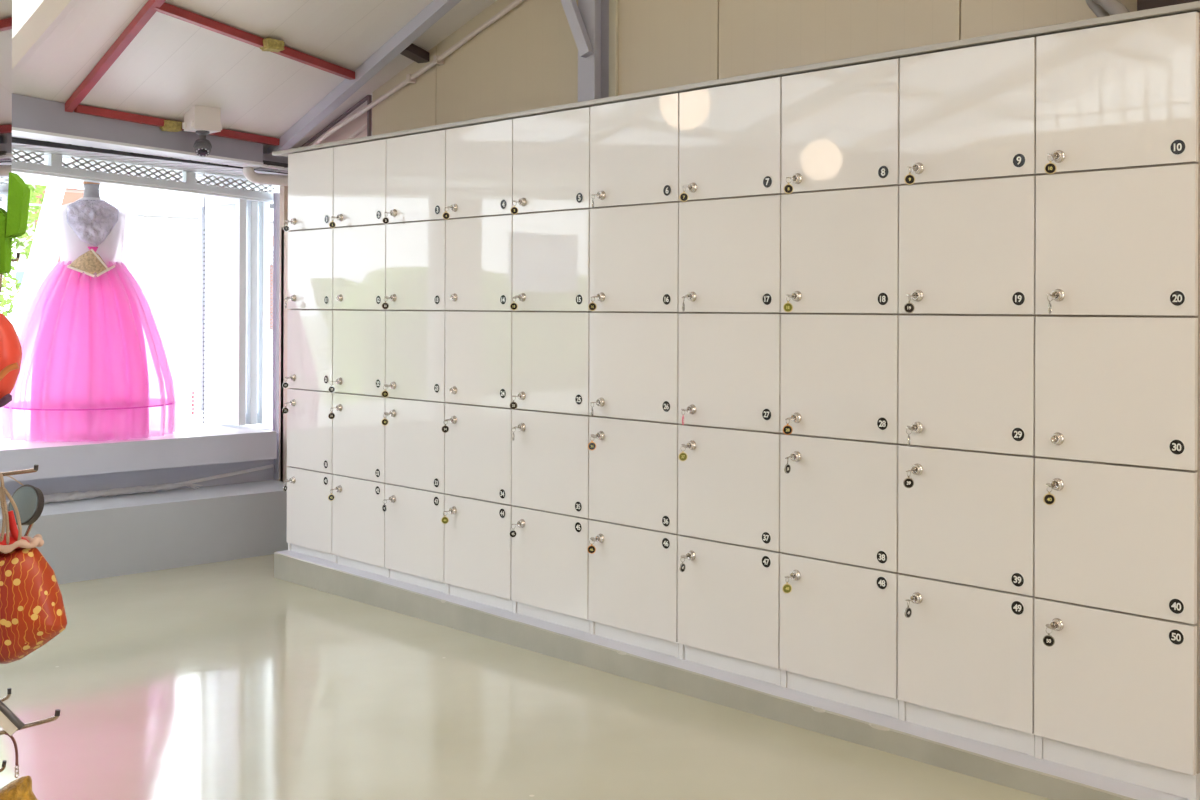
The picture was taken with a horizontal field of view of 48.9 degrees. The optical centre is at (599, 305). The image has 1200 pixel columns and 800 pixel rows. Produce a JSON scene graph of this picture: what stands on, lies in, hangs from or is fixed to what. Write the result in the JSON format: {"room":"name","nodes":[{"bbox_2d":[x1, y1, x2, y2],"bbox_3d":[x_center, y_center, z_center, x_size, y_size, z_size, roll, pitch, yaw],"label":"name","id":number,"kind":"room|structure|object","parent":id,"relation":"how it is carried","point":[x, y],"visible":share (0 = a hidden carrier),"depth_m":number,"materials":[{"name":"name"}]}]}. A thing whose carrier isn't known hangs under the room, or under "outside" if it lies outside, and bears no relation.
{"room":"locker room","nodes":[
{"label":"locker room","id":0,"kind":"room"},
{"bbox_2d":[12,93,262,164],"bbox_3d":[-3.803,-0.987,4.675,0.197,0.444,6.372,0,0,37],"label":"header beam","id":1,"kind":"structure","parent":0,"point":[32,118],"depth_m":6.42,"materials":[{"name":"grey metal"}]},
{"bbox_2d":[243,167,287,185],"bbox_3d":[-1.824,-0.730,7.264,0.309,0.139,0.060,0,0,-43],"label":"drain pipe","id":2,"kind":"object","parent":1,"relation":"attached to","point":[249,173],"visible":0.84,"depth_m":7.22,"materials":[{"name":"white plastic"}]},
{"bbox_2d":[0,414,276,481],"bbox_3d":[-4.646,0.762,5.665,6.402,0.151,1.550,0,0,-43],"label":"display platform","id":3,"kind":"object","parent":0,"point":[170,442],"visible":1,"depth_m":6.85,"materials":[{"name":"white paint"}]},
{"bbox_2d":[83,181,99,197],"bbox_3d":[-2.715,0.016,7.043,0.277,1.357,0.276,0,0,42],"label":"mannequin","id":4,"kind":"object","parent":3,"relation":"on","point":[91,189],"visible":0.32,"depth_m":7.01,"materials":[{"name":"metal"}]},
{"bbox_2d":[30,197,148,439],"bbox_3d":[-2.719,0.060,7.041,0.874,1.262,0.856,0,0,-21],"label":"dress","id":5,"kind":"object","parent":4,"relation":"on","point":[89,380],"visible":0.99,"depth_m":6.88,"materials":[{"name":"pink fabric"}]},
{"bbox_2d":[191,388,193,419],"bbox_3d":[-2.462,0.598,7.978,0.018,0.196,0.012,0,0,-43],"label":"sign","id":6,"kind":"object","parent":3,"relation":"on","point":[192,389],"visible":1,"depth_m":7.97,"materials":[{"name":"white"}]},
{"bbox_2d":[12,136,287,203],"bbox_3d":[-4.391,-0.851,5.627,9.210,0.404,1.350,0,0,-43],"label":"soffit","id":7,"kind":"structure","parent":0,"point":[199,169],"depth_m":7.19,"materials":[{"name":"white"}]},
{"bbox_2d":[12,0,496,153],"bbox_3d":[0.857,-1.776,3.431,1.850,1.925,9.550,0,0,-43],"label":"ceiling","id":8,"kind":"structure","parent":0,"point":[172,66],"depth_m":6.06,"materials":[{"name":"white paint"}]},
{"bbox_2d":[12,0,70,68],"bbox_3d":[-0.993,-1.829,4.022,0.095,2.070,6.150,0,0,-43],"label":"trim","id":9,"kind":"structure","parent":8,"relation":"attached to","point":[30,18],"depth_m":5.41,"materials":[{"name":"beige"}]},
{"bbox_2d":[65,0,165,111],"bbox_3d":[-1.824,-1.244,5.418,0.036,0.670,2.134,0,0,-40],"label":"purlin","id":10,"kind":"structure","parent":8,"relation":"attached to","point":[145,14],"depth_m":5.76,"materials":[{"name":"red paint"}]},
{"bbox_2d":[74,105,279,145],"bbox_3d":[-2.116,-0.906,6.699,0.036,0.081,1.168,0,0,39],"label":"purlin","id":11,"kind":"structure","parent":8,"relation":"attached to","point":[82,109],"depth_m":6.54,"materials":[{"name":"red paint"}]},
{"bbox_2d":[160,120,181,131],"bbox_3d":[-2.157,-0.899,6.633,0.099,0.053,0.072,0,0,-43],"label":"foam patch","id":12,"kind":"object","parent":11,"relation":"on","point":[169,125],"visible":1,"depth_m":6.61,"materials":[{"name":"yellow"}]},
{"bbox_2d":[182,105,221,156],"bbox_3d":[-1.992,-0.866,6.612,0.169,0.245,0.117,0,0,-43],"label":"security camera","id":13,"kind":"object","parent":8,"relation":"attached to","point":[202,120],"visible":1,"depth_m":6.58,"materials":[{"name":"white plastic"}]},
{"bbox_2d":[154,2,354,79],"bbox_3d":[-1.528,-1.183,5.969,0.036,0.142,1.241,0,0,30],"label":"purlin","id":14,"kind":"structure","parent":8,"relation":"attached to","point":[167,9],"depth_m":5.85,"materials":[{"name":"red paint"}]},
{"bbox_2d":[260,38,284,51],"bbox_3d":[-1.486,-1.178,5.984,0.101,0.055,0.074,0,0,-43],"label":"foam patch","id":15,"kind":"object","parent":14,"relation":"on","point":[272,45],"visible":1,"depth_m":5.96,"materials":[{"name":"yellow"}]},
{"bbox_2d":[267,0,460,155],"bbox_3d":[0.061,-1.711,4.984,0.056,1.832,5.921,0,0,-39],"label":"rafter","id":16,"kind":"object","parent":8,"relation":"attached to","point":[436,9],"visible":1,"depth_m":6.42,"materials":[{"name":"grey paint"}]},
{"bbox_2d":[400,43,428,62],"bbox_3d":[-0.904,-1.221,6.372,0.070,0.068,0.218,0,0,25],"label":"stub","id":17,"kind":"object","parent":8,"relation":"attached to","point":[413,52],"visible":0.64,"depth_m":6.37,"materials":[{"name":"brown metal"}]},
{"bbox_2d":[0,554,1051,799],"bbox_3d":[-0.789,1.358,1.655,6.500,0.233,9.220,0,0,-43],"label":"floor","id":18,"kind":"structure","parent":0,"point":[230,679],"depth_m":4.17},
{"bbox_2d":[0,253,59,771],"bbox_3d":[-0.676,0.338,1.047,0.371,1.878,0.395,0,0,0],"label":"display rack","id":19,"kind":"object","parent":18,"relation":"on","point":[9,721],"visible":0.96,"depth_m":1.20,"materials":[{"name":"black metal"}]},
{"bbox_2d":[0,0,11,211],"bbox_3d":[-0.524,-0.353,1.050,0.178,0.575,0.300,0,0,0],"label":"mirror","id":20,"kind":"object","parent":19,"relation":"attached to","point":[5,5],"visible":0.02,"depth_m":1.15,"materials":[{"name":"mirror"}]},
{"bbox_2d":[0,274,21,407],"bbox_3d":[-0.558,0.028,1.214,0.049,0.137,0.056,0,0,-20],"label":"pouch","id":21,"kind":"object","parent":19,"relation":"hanging from","point":[10,346],"visible":0.98,"depth_m":1.21,"materials":[{"name":"red"}]},
{"bbox_2d":[0,172,29,273],"bbox_3d":[-0.496,-0.067,1.093,0.042,0.086,0.015,0,0,0],"label":"ornament","id":22,"kind":"object","parent":19,"relation":"hanging from","point":[13,222],"visible":1,"depth_m":1.09,"materials":[{"name":"green"}]},
{"bbox_2d":[0,733,37,799],"bbox_3d":[-0.543,0.448,1.200,0.082,0.122,0.032,0,0,0],"label":"purse","id":23,"kind":"object","parent":19,"relation":"hanging from","point":[20,788],"visible":0.99,"depth_m":1.19,"materials":[{"name":"fabric"}]},
{"bbox_2d":[7,476,43,535],"bbox_3d":[-0.542,0.197,1.244,0.033,0.085,0.072,0,0,-20],"label":"mirror","id":24,"kind":"object","parent":19,"relation":"hanging from","point":[29,499],"visible":0.81,"depth_m":1.26,"materials":[{"name":"grey mirror"}]},
{"bbox_2d":[0,473,66,663],"bbox_3d":[-0.547,0.238,1.200,0.126,0.176,0.052,0,0,0],"label":"pouch","id":25,"kind":"object","parent":19,"relation":"hanging from","point":[32,610],"visible":1,"depth_m":1.18,"materials":[{"name":"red fabric"}]},
{"bbox_2d":[0,480,287,583],"bbox_3d":[-4.080,1.167,5.135,6.500,0.368,0.460,0,0,-43],"label":"step","id":26,"kind":"structure","parent":18,"relation":"on","point":[85,539],"depth_m":6.64,"materials":[{"name":"grey paint"}]},
{"bbox_2d":[0,464,272,507],"bbox_3d":[-2.494,0.949,6.837,1.842,0.094,0.095,0,0,-45],"label":"pole","id":27,"kind":"object","parent":26,"relation":"on","point":[75,495],"visible":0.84,"depth_m":6.89,"materials":[{"name":"white metal"}]},
{"bbox_2d":[561,0,608,101],"bbox_3d":[-0.106,-0.134,5.543,0.283,2.910,0.148,0,0,32],"label":"column","id":28,"kind":"structure","parent":18,"relation":"on","point":[588,21],"depth_m":5.49,"materials":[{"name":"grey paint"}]},
{"bbox_2d":[274,550,1187,799],"bbox_3d":[0.130,1.279,4.978,0.578,0.154,4.425,0,0,-43],"label":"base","id":29,"kind":"object","parent":18,"relation":"on","point":[1020,771],"visible":0.52,"depth_m":4.31,"materials":[{"name":"paint"}]},
{"bbox_2d":[287,147,336,561],"bbox_3d":[-1.252,0.232,6.423,0.408,1.936,0.412,0,0,-43],"label":"tall cabinet","id":30,"kind":"object","parent":29,"relation":"on","point":[310,173],"visible":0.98,"depth_m":6.29,"materials":[{"name":"beige laminate"}]},
{"bbox_2d":[272,1,1199,156],"bbox_3d":[0.077,-0.746,5.036,0.410,0.017,4.520,0,0,-43],"label":"board","id":31,"kind":"object","parent":30,"relation":"on","point":[1191,6],"visible":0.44,"depth_m":4.12,"materials":[{"name":"grey"}]},
{"bbox_2d":[332,139,388,576],"bbox_3d":[-0.962,0.234,6.117,0.408,1.939,0.430,0,0,-43],"label":"tall cabinet","id":32,"kind":"object","parent":29,"relation":"on","point":[359,237],"visible":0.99,"depth_m":5.98,"materials":[{"name":"beige laminate"}]},
{"bbox_2d":[328,407,337,418],"bbox_3d":[-1.226,0.497,6.067,0.045,0.055,0.025,0,0,-43],"label":"key","id":33,"kind":"object","parent":32,"relation":"attached to","point":[331,415],"visible":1,"depth_m":6.06,"materials":[{"name":"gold metal"}]},
{"bbox_2d":[329,216,338,227],"bbox_3d":[-1.223,-0.381,6.068,0.046,0.057,0.024,0,0,-43],"label":"key","id":34,"kind":"object","parent":32,"relation":"attached to","point":[332,224],"visible":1,"depth_m":6.06,"materials":[{"name":"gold metal"}]},
{"bbox_2d":[385,130,448,593],"bbox_3d":[-0.664,0.236,5.801,0.408,1.942,0.436,0,0,-43],"label":"tall cabinet","id":35,"kind":"object","parent":29,"relation":"on","point":[415,164],"visible":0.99,"depth_m":5.67,"materials":[{"name":"beige laminate"}]},
{"bbox_2d":[381,412,390,425],"bbox_3d":[-0.930,0.496,5.755,0.045,0.058,0.023,0,0,-43],"label":"key","id":36,"kind":"object","parent":35,"relation":"attached to","point":[384,421],"visible":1,"depth_m":5.75,"materials":[{"name":"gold metal"}]},
{"bbox_2d":[382,296,390,308],"bbox_3d":[-0.928,-0.010,5.755,0.044,0.058,0.023,0,0,-43],"label":"key","id":37,"kind":"object","parent":35,"relation":"attached to","point":[385,305],"visible":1,"depth_m":5.75,"materials":[{"name":"silver metal"}]},
{"bbox_2d":[382,384,390,397],"bbox_3d":[-0.929,0.375,5.755,0.044,0.057,0.024,0,0,-43],"label":"key","id":38,"kind":"object","parent":35,"relation":"attached to","point":[385,393],"visible":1,"depth_m":5.75,"materials":[{"name":"silver metal"}]},
{"bbox_2d":[382,212,390,223],"bbox_3d":[-0.927,-0.380,5.755,0.045,0.055,0.025,0,0,-43],"label":"key","id":39,"kind":"object","parent":35,"relation":"attached to","point":[385,220],"visible":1,"depth_m":5.75,"materials":[{"name":"silver metal"}]},
{"bbox_2d":[444,119,515,611],"bbox_3d":[-0.363,0.238,5.484,0.408,1.945,0.437,0,0,-43],"label":"tall cabinet","id":40,"kind":"object","parent":29,"relation":"on","point":[479,158],"visible":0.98,"depth_m":5.34,"materials":[{"name":"beige laminate"}]},
{"bbox_2d":[441,511,448,523],"bbox_3d":[-0.631,0.874,5.438,0.042,0.054,0.025,0,0,-43],"label":"key","id":41,"kind":"object","parent":40,"relation":"attached to","point":[445,520],"visible":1,"depth_m":5.43,"materials":[{"name":"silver metal"}]},
{"bbox_2d":[442,419,450,432],"bbox_3d":[-0.630,0.497,5.438,0.044,0.057,0.024,0,0,-43],"label":"key","id":42,"kind":"object","parent":40,"relation":"attached to","point":[445,428],"visible":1,"depth_m":5.43,"materials":[{"name":"silver metal"}]},
{"bbox_2d":[442,206,452,219],"bbox_3d":[-0.627,-0.379,5.438,0.045,0.055,0.025,0,0,-43],"label":"key","id":43,"kind":"object","parent":40,"relation":"attached to","point":[446,215],"visible":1,"depth_m":5.43,"materials":[{"name":"silver metal"}]},
{"bbox_2d":[511,107,592,632],"bbox_3d":[-0.060,0.240,5.162,0.408,1.948,0.445,0,0,-43],"label":"tall cabinet","id":44,"kind":"object","parent":29,"relation":"on","point":[551,280],"visible":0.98,"depth_m":5.02,"materials":[{"name":"beige laminate"}]},
{"bbox_2d":[509,523,519,537],"bbox_3d":[-0.330,0.875,5.119,0.043,0.054,0.025,0,0,-43],"label":"key","id":45,"kind":"object","parent":44,"relation":"attached to","point":[512,533],"visible":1,"depth_m":5.11,"materials":[{"name":"silver metal"}]},
{"bbox_2d":[510,395,518,409],"bbox_3d":[-0.328,0.378,5.120,0.042,0.054,0.025,0,0,-43],"label":"key","id":46,"kind":"object","parent":44,"relation":"attached to","point":[513,405],"visible":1,"depth_m":5.11,"materials":[{"name":"silver metal"}]},
{"bbox_2d":[510,296,519,309],"bbox_3d":[-0.326,-0.008,5.121,0.042,0.058,0.026,0,0,-43],"label":"key","id":47,"kind":"object","parent":44,"relation":"attached to","point":[513,306],"visible":1,"depth_m":5.11,"materials":[{"name":"silver metal"}]},
{"bbox_2d":[510,200,519,214],"bbox_3d":[-0.326,-0.379,5.120,0.045,0.056,0.024,0,0,-43],"label":"key","id":48,"kind":"object","parent":44,"relation":"attached to","point":[514,210],"visible":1,"depth_m":5.11,"materials":[{"name":"silver metal"}]},
{"bbox_2d":[588,93,681,657],"bbox_3d":[0.248,0.243,4.837,0.408,1.950,0.449,0,0,-43],"label":"tall cabinet","id":49,"kind":"object","parent":29,"relation":"on","point":[634,327],"visible":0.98,"depth_m":4.69,"materials":[{"name":"beige laminate"}]},
{"bbox_2d":[587,537,597,553],"bbox_3d":[-0.023,0.874,4.796,0.042,0.057,0.026,0,0,-43],"label":"key","id":50,"kind":"object","parent":49,"relation":"attached to","point":[591,549],"visible":1,"depth_m":4.79,"materials":[{"name":"silver metal"}]},
{"bbox_2d":[588,434,597,449],"bbox_3d":[-0.023,0.498,4.795,0.045,0.058,0.023,0,0,-43],"label":"key","id":51,"kind":"object","parent":49,"relation":"attached to","point":[591,446],"visible":1,"depth_m":4.79,"materials":[{"name":"silver metal"}]},
{"bbox_2d":[588,296,598,310],"bbox_3d":[-0.020,-0.006,4.796,0.042,0.055,0.026,0,0,-43],"label":"key","id":52,"kind":"object","parent":49,"relation":"attached to","point":[592,306],"visible":1,"depth_m":4.79,"materials":[{"name":"silver metal"}]},
{"bbox_2d":[677,77,783,685],"bbox_3d":[0.556,0.245,4.511,0.408,1.953,0.446,0,0,-43],"label":"tall cabinet","id":53,"kind":"object","parent":29,"relation":"on","point":[730,136],"visible":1,"depth_m":4.37,"materials":[{"name":"beige laminate"}]},
{"bbox_2d":[678,444,689,460],"bbox_3d":[0.287,0.500,4.468,0.044,0.057,0.024,0,0,-43],"label":"key","id":54,"kind":"object","parent":53,"relation":"attached to","point":[682,456],"visible":1,"depth_m":4.46,"materials":[{"name":"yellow metal"}]},
{"bbox_2d":[680,555,688,571],"bbox_3d":[0.285,0.876,4.467,0.046,0.055,0.025,0,0,-43],"label":"key","id":55,"kind":"object","parent":53,"relation":"attached to","point":[682,566],"visible":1,"depth_m":4.46,"materials":[{"name":"silver metal"}]},
{"bbox_2d":[679,186,690,201],"bbox_3d":[0.290,-0.376,4.469,0.044,0.053,0.025,0,0,-43],"label":"key","id":56,"kind":"object","parent":53,"relation":"attached to","point":[683,196],"visible":1,"depth_m":4.46,"materials":[{"name":"silver metal"}]},
{"bbox_2d":[812,706,824,711],"bbox_3d":[0.664,1.229,4.006,0.009,0.011,0.050,0,0,-43],"label":"trim","id":57,"kind":"structure","parent":29,"relation":"attached to","point":[816,709],"depth_m":4.00,"materials":[{"name":"beige"}]},
{"bbox_2d":[780,58,901,718],"bbox_3d":[0.862,0.247,4.188,0.408,1.956,0.442,0,0,-43],"label":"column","id":58,"kind":"structure","parent":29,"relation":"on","point":[840,141],"depth_m":4.05,"materials":[{"name":"beige laminate"}]},
{"bbox_2d":[782,575,792,592],"bbox_3d":[0.593,0.877,4.143,0.044,0.054,0.025,0,0,-43],"label":"key","id":59,"kind":"object","parent":58,"relation":"attached to","point":[786,588],"visible":1,"depth_m":4.14,"materials":[{"name":"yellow metal"}]},
{"bbox_2d":[783,417,794,434],"bbox_3d":[0.596,0.379,4.144,0.042,0.057,0.026,0,0,-43],"label":"key","id":60,"kind":"object","parent":58,"relation":"attached to","point":[787,429],"visible":1,"depth_m":4.14,"materials":[{"name":"silver metal"}]},
{"bbox_2d":[783,294,794,311],"bbox_3d":[0.598,-0.005,4.146,0.040,0.057,0.029,0,0,-43],"label":"key","id":61,"kind":"object","parent":58,"relation":"attached to","point":[788,307],"visible":1,"depth_m":4.14,"materials":[{"name":"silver metal"}]},
{"bbox_2d":[784,456,793,473],"bbox_3d":[0.593,0.500,4.143,0.047,0.057,0.024,0,0,-43],"label":"key","id":62,"kind":"object","parent":58,"relation":"attached to","point":[787,468],"visible":1,"depth_m":4.13,"materials":[{"name":"silver metal"}]},
{"bbox_2d":[784,177,794,193],"bbox_3d":[0.598,-0.375,4.145,0.043,0.053,0.025,0,0,-43],"label":"key","id":63,"kind":"object","parent":58,"relation":"attached to","point":[788,188],"visible":1,"depth_m":4.14,"materials":[{"name":"silver metal"}]},
{"bbox_2d":[869,723,889,730],"bbox_3d":[0.815,1.231,3.846,0.010,0.011,0.070,0,0,-43],"label":"trim","id":64,"kind":"structure","parent":29,"relation":"attached to","point":[876,726],"depth_m":3.84,"materials":[{"name":"beige"}]},
{"bbox_2d":[898,37,1037,756],"bbox_3d":[1.164,0.249,3.869,0.408,1.959,0.434,0,0,-43],"label":"tall cabinet","id":65,"kind":"object","parent":29,"relation":"on","point":[967,218],"visible":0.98,"depth_m":3.73,"materials":[{"name":"beige laminate"}]},
{"bbox_2d":[903,469,915,487],"bbox_3d":[0.899,0.501,3.822,0.043,0.057,0.025,0,0,-43],"label":"key","id":66,"kind":"object","parent":65,"relation":"attached to","point":[908,482],"visible":1,"depth_m":3.81,"materials":[{"name":"silver metal"}]},
{"bbox_2d":[904,167,914,184],"bbox_3d":[0.903,-0.375,3.823,0.042,0.054,0.025,0,0,-43],"label":"key","id":67,"kind":"object","parent":65,"relation":"attached to","point":[909,179],"visible":1,"depth_m":3.81,"materials":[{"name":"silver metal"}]},
{"bbox_2d":[904,294,915,312],"bbox_3d":[0.902,-0.004,3.823,0.041,0.055,0.028,0,0,-43],"label":"key","id":68,"kind":"object","parent":65,"relation":"attached to","point":[909,307],"visible":1,"depth_m":3.81,"materials":[{"name":"silver metal"}]},
{"bbox_2d":[905,598,914,617],"bbox_3d":[0.896,0.878,3.820,0.047,0.054,0.025,0,0,-43],"label":"key","id":69,"kind":"object","parent":65,"relation":"attached to","point":[908,612],"visible":1,"depth_m":3.81,"materials":[{"name":"silver metal"}]},
{"bbox_2d":[906,426,915,445],"bbox_3d":[0.899,0.379,3.821,0.046,0.058,0.023,0,0,-43],"label":"key","id":70,"kind":"object","parent":65,"relation":"attached to","point":[908,427],"visible":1,"depth_m":3.81,"materials":[{"name":"silver metal"}]},
{"bbox_2d":[1034,12,1199,799],"bbox_3d":[1.462,0.251,3.554,0.408,1.962,0.432,0,0,-43],"label":"tall cabinet","id":71,"kind":"object","parent":29,"relation":"on","point":[1117,690],"visible":0.97,"depth_m":3.41,"materials":[{"name":"beige laminate"}]},
{"bbox_2d":[1043,624,1055,646],"bbox_3d":[1.198,0.877,3.507,0.038,0.056,0.030,0,0,-43],"label":"key","id":72,"kind":"object","parent":71,"relation":"attached to","point":[1048,640],"visible":1,"depth_m":3.50,"materials":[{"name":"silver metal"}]},
{"bbox_2d":[1043,483,1055,504],"bbox_3d":[1.199,0.502,3.507,0.041,0.057,0.027,0,0,-43],"label":"key","id":73,"kind":"object","parent":71,"relation":"attached to","point":[1049,499],"visible":1,"depth_m":3.50,"materials":[{"name":"silver metal"}]},
{"bbox_2d":[1044,153,1056,173],"bbox_3d":[1.202,-0.376,3.508,0.041,0.058,0.028,0,0,-43],"label":"key","id":74,"kind":"object","parent":71,"relation":"attached to","point":[1050,168],"visible":1,"depth_m":3.50,"materials":[{"name":"silver metal"}]},
{"bbox_2d":[1047,293,1056,313],"bbox_3d":[1.199,-0.004,3.506,0.046,0.056,0.024,0,0,-43],"label":"key","id":75,"kind":"object","parent":71,"relation":"attached to","point":[1048,294],"visible":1,"depth_m":3.50,"materials":[{"name":"silver metal"}]},
{"bbox_2d":[279,0,1136,481],"bbox_3d":[1.495,-0.662,4.038,0.080,3.985,9.550,0,0,-43],"label":"wall","id":76,"kind":"structure","parent":0,"point":[526,59],"depth_m":5.31,"materials":[{"name":"beige paint"}]},
{"bbox_2d":[0,433,278,499],"bbox_3d":[-4.274,1.013,5.385,6.560,0.595,0.369,0,0,-43],"label":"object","id":77,"kind":"structure","parent":76,"relation":"attached to","point":[81,483],"depth_m":7.03,"materials":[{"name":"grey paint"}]},
{"bbox_2d":[12,137,287,173],"bbox_3d":[-2.594,-0.782,6.550,2.390,0.096,0.020,0,0,-43],"label":"trim","id":78,"kind":"structure","parent":76,"relation":"attached to","point":[14,140],"depth_m":6.63,"materials":[{"name":"grey metal"}]},
{"bbox_2d":[163,409,272,430],"bbox_3d":[-2.083,0.784,8.268,0.896,0.155,1.290,0,0,-43],"label":"trim","id":79,"kind":"structure","parent":76,"relation":"attached to","point":[186,415],"depth_m":8.13,"materials":[{"name":"white"}]},
{"bbox_2d":[269,247,272,387],"bbox_3d":[-2.031,0.079,8.199,0.443,1.257,0.004,0,0,-43],"label":"mesh screen","id":80,"kind":"object","parent":79,"relation":"on","point":[269,247],"visible":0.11,"depth_m":8.19,"materials":[{"name":"silver metal"}]},
{"bbox_2d":[272,193,279,473],"bbox_3d":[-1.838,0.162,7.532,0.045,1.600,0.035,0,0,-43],"label":"door","id":81,"kind":"structure","parent":76,"relation":"in","point":[276,196],"depth_m":7.51,"materials":[{"name":"grey metal"}]},
{"bbox_2d":[300,95,371,146],"bbox_3d":[-1.467,-0.765,7.157,0.099,0.656,0.907,0,0,-43],"label":"window","id":82,"kind":"structure","parent":76,"relation":"in","point":[361,126],"depth_m":7.01,"materials":[{"name":"brown glass"}]},
{"bbox_2d":[313,0,523,144],"bbox_3d":[-0.838,-1.096,6.413,0.047,0.823,2.295,0,0,-43],"label":"conduit","id":83,"kind":"object","parent":76,"relation":"attached to","point":[439,60],"visible":0.77,"depth_m":6.41,"materials":[{"name":"beige"}]},
{"bbox_2d":[609,0,617,96],"bbox_3d":[0.056,-1.070,5.492,0.014,1.073,0.042,0,0,-43],"label":"trim","id":84,"kind":"structure","parent":76,"relation":"attached to","point":[613,4],"depth_m":5.48,"materials":[{"name":"beige"}]},
{"bbox_2d":[1085,0,1129,16],"bbox_3d":[1.484,-0.991,3.888,0.087,0.487,0.283,0,0,-43],"label":"beam","id":85,"kind":"structure","parent":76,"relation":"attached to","point":[1101,8],"depth_m":3.85,"materials":[{"name":"grey metal"}]},
{"bbox_2d":[1137,0,1199,10],"bbox_3d":[1.705,-0.919,3.712,0.055,0.320,0.370,0,0,-43],"label":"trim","id":86,"kind":"structure","parent":76,"relation":"attached to","point":[1141,4],"depth_m":3.79,"materials":[{"name":"grey"}]},
{"bbox_3d":[-3.364,-0.745,-0.414,0.100,4.185,9.760,0,0,-43],"label":"wall","id":87,"kind":"structure","parent":0,"visible":0},
{"bbox_2d":[254,154,287,170],"bbox_3d":[-1.813,-0.781,7.302,0.233,0.085,0.160,0,0,-43],"label":"trim","id":88,"kind":"structure","parent":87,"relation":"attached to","point":[267,157],"depth_m":7.22,"materials":[{"name":"grey paint"}]},
{"bbox_2d":[263,160,287,208],"bbox_3d":[-3.959,-0.839,6.036,7.900,0.467,1.350,0,0,-43],"label":"trim","id":89,"kind":"structure","parent":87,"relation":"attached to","point":[285,165],"depth_m":7.19,"materials":[{"name":"grey metal"}]},
{"bbox_3d":[-5.616,-0.118,4.110,2.850,1.597,0.095,0,0,-43],"label":"wall","id":90,"kind":"structure","parent":0,"visible":0},
{"bbox_2d":[12,150,274,203],"bbox_3d":[-4.232,-0.146,5.390,6.620,1.666,0.095,0,0,-43],"label":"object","id":91,"kind":"structure","parent":90,"relation":"in","point":[54,169],"depth_m":7.04,"materials":[{"name":"white metal"}]},
{"bbox_2d":[12,150,43,164],"bbox_3d":[-3.073,-0.757,6.496,0.665,0.098,0.008,0,0,-43],"label":"grille","id":92,"kind":"object","parent":91,"relation":"attached to","point":[17,153],"depth_m":6.66,"materials":[{"name":"white metal"}]},
{"bbox_2d":[62,157,182,181],"bbox_3d":[-2.532,-0.717,7.008,0.665,0.098,0.008,0,0,-43],"label":"grille","id":93,"kind":"object","parent":91,"relation":"attached to","point":[85,162],"depth_m":6.99,"materials":[{"name":"white metal"}]},
{"bbox_2d":[203,196,204,423],"bbox_3d":[-2.175,0.022,7.640,0.390,1.358,0.012,0,0,37],"label":"chain","id":94,"kind":"object","parent":91,"relation":"hanging from","point":[204,196],"visible":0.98,"depth_m":7.75,"materials":[{"name":"grey metal"}]},
{"bbox_2d":[198,189,246,425],"bbox_3d":[-2.198,0.011,7.670,0.044,1.342,0.500,0,0,-43],"label":"door","id":95,"kind":"structure","parent":91,"relation":"attached to","point":[225,218],"depth_m":7.65,"materials":[{"name":"white metal"}]},
{"bbox_2d":[196,174,274,192],"bbox_3d":[-2.061,-0.682,7.453,0.500,0.090,0.008,0,0,-43],"label":"grille","id":96,"kind":"object","parent":91,"relation":"attached to","point":[206,177],"depth_m":7.44,"materials":[{"name":"white metal"}]},
{"bbox_2d":[246,190,257,424],"bbox_3d":[-2.117,0.012,7.694,0.044,1.342,0.415,0,0,-43],"label":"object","id":97,"kind":"structure","parent":91,"relation":"attached to","point":[252,206],"depth_m":7.54,"materials":[{"name":"white metal"}]},
{"bbox_2d":[257,191,269,423],"bbox_3d":[-2.065,0.012,7.740,0.044,1.342,0.420,0,0,-43],"label":"door","id":98,"kind":"structure","parent":91,"relation":"attached to","point":[263,207],"depth_m":7.59,"materials":[{"name":"white metal"}]},
{"label":"outside","id":99,"kind":"structure","parent":0,"visible":0},
{"bbox_3d":[-16.084,1.475,21.827,60.000,0.300,37.650,0,0,-43],"label":"ground","id":100,"kind":"structure","parent":99,"visible":0},
{"bbox_2d":[6,317,40,421],"bbox_3d":[-6.677,0.771,10.008,5.420,1.350,0.150,0,0,-43],"label":"wall","id":101,"kind":"structure","parent":100,"relation":"on","point":[20,405],"depth_m":11.49,"materials":[{"name":"white"}]},
{"bbox_2d":[0,184,54,316],"bbox_3d":[-5.828,-0.302,11.997,1.779,3.423,1.350,0,0,-43],"label":"tree","id":102,"kind":"object","parent":100,"relation":"on","point":[40,188],"visible":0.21,"depth_m":12.30,"materials":[{"name":"green plant"}]},
{"bbox_2d":[0,186,65,422],"bbox_3d":[-4.143,0.080,9.478,0.727,2.574,0.090,0,0,-43],"label":"leaning post","id":103,"kind":"object","parent":100,"relation":"on","point":[45,229],"visible":0.44,"depth_m":9.50,"materials":[{"name":"white"}]},
{"bbox_2d":[15,184,83,316],"bbox_3d":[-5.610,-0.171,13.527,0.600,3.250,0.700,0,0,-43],"label":"brick house","id":104,"kind":"structure","parent":100,"relation":"on","point":[70,195],"depth_m":13.30,"materials":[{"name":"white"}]},
{"bbox_2d":[122,212,272,414],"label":"window","id":105,"kind":"structure","parent":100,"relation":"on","point":[160,258],"depth_m":13.49,"materials":[{"name":"white"}]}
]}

